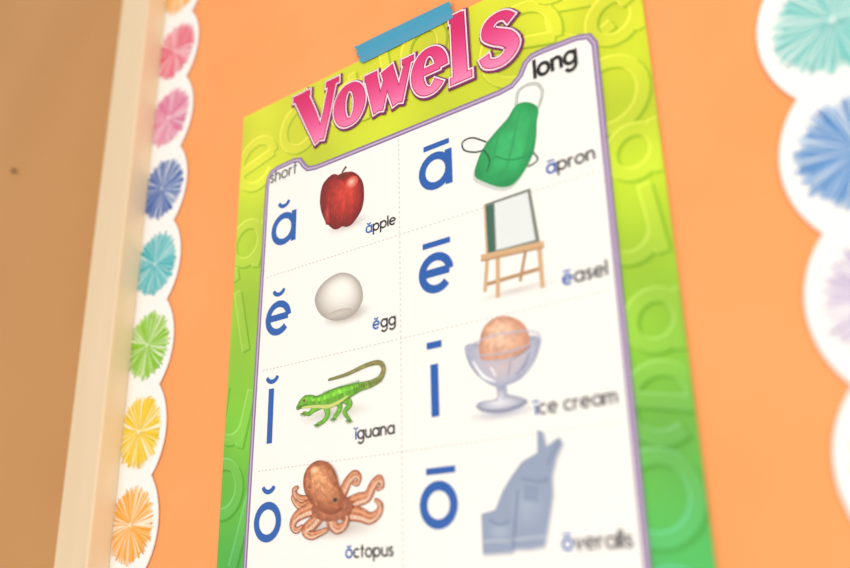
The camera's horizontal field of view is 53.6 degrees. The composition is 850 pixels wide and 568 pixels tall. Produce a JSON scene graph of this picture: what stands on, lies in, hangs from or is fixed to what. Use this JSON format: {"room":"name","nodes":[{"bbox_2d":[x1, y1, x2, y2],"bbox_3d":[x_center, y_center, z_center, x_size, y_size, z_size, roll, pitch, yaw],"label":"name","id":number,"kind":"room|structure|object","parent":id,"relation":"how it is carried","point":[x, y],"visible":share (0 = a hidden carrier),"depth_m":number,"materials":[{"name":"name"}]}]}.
{"room":"classroom","nodes":[
{"label":"classroom","id":0,"kind":"room"},
{"bbox_2d":[0,0,122,567],"bbox_3d":[-0.053,0.349,0.676,5.000,2.800,0.120,-15,-24,34],"label":"wall","id":1,"kind":"structure","parent":0,"point":[58,57],"depth_m":1.08,"materials":[{"name":"beige paint"}]},
{"bbox_2d":[54,0,165,567],"bbox_3d":[-0.340,0.065,0.903,0.059,1.320,0.030,-15,-24,34],"label":"trim","id":2,"kind":"structure","parent":1,"relation":"attached to","point":[85,531],"depth_m":0.90,"materials":[{"name":"beige wood"}]},
{"bbox_2d":[146,0,849,567],"bbox_3d":[-0.001,-0.024,0.676,0.777,1.220,0.001,-15,-24,34],"label":"bulletin board","id":3,"kind":"object","parent":1,"relation":"attached to","point":[768,401],"visible":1,"depth_m":0.55,"materials":[{"name":"orange paper"}]},
{"bbox_2d":[109,0,198,567],"bbox_3d":[-0.282,0.062,0.870,0.070,0.990,0.002,-15,-24,34],"label":"scalloped border","id":4,"kind":"object","parent":3,"relation":"attached to","point":[136,518],"visible":1,"depth_m":0.89,"materials":[{"name":"paper"}]},
{"bbox_2d":[217,0,715,567],"bbox_3d":[-0.011,0.043,0.657,0.432,0.561,0.003,-15,-24,34],"label":"poster","id":5,"kind":"object","parent":3,"relation":"attached to","point":[458,337],"visible":1,"depth_m":0.64,"materials":[{"name":"paper"}]},
{"bbox_2d":[289,460,384,540],"bbox_3d":[-0.070,0.169,0.661,0.100,0.064,0.001,-15,-24,34],"label":"picture","id":6,"kind":"object","parent":5,"relation":"attached to","point":[330,500],"depth_m":0.66},
{"bbox_2d":[296,360,385,427],"bbox_3d":[-0.070,0.092,0.687,0.099,0.048,0.001,-15,-24,34],"label":"picture","id":7,"kind":"object","parent":5,"relation":"on","point":[329,393],"depth_m":0.69},
{"bbox_2d":[315,273,370,326],"bbox_3d":[-0.070,0.013,0.715,0.065,0.049,0.001,-15,-24,34],"label":"picture","id":8,"kind":"object","parent":5,"relation":"attached to","point":[341,299],"depth_m":0.71},
{"bbox_2d":[320,166,369,234],"bbox_3d":[-0.072,-0.075,0.746,0.060,0.065,0.001,-15,-24,34],"label":"picture","id":9,"kind":"object","parent":5,"relation":"attached to","point":[344,190],"depth_m":0.74},
{"bbox_2d":[354,1,452,62],"bbox_3d":[-0.021,-0.225,0.756,0.114,0.023,0.001,-15,-24,34],"label":"tape","id":10,"kind":"object","parent":5,"relation":"attached to","point":[400,34],"visible":1,"depth_m":0.75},
{"bbox_2d":[461,82,543,190],"bbox_3d":[0.060,-0.111,0.652,0.077,0.084,0.001,-15,-24,34],"label":"picture","id":11,"kind":"object","parent":5,"relation":"on","point":[502,123],"depth_m":0.65},
{"bbox_2d":[465,316,542,422],"bbox_3d":[0.055,0.059,0.599,0.066,0.076,0.001,-15,-24,34],"label":"picture","id":12,"kind":"object","parent":5,"relation":"on","point":[504,354],"depth_m":0.60},
{"bbox_2d":[476,188,561,301],"bbox_3d":[0.066,-0.030,0.620,0.072,0.080,0.001,-15,-24,34],"label":"picture","id":13,"kind":"object","parent":5,"relation":"on","point":[519,230],"depth_m":0.62},
{"bbox_2d":[757,0,849,513],"bbox_3d":[0.261,-0.080,0.482,0.111,0.990,0.002,-15,-24,34],"label":"scalloped border","id":14,"kind":"object","parent":3,"relation":"attached to","point":[804,45],"visible":1,"depth_m":0.50,"materials":[{"name":"paper"}]}
]}

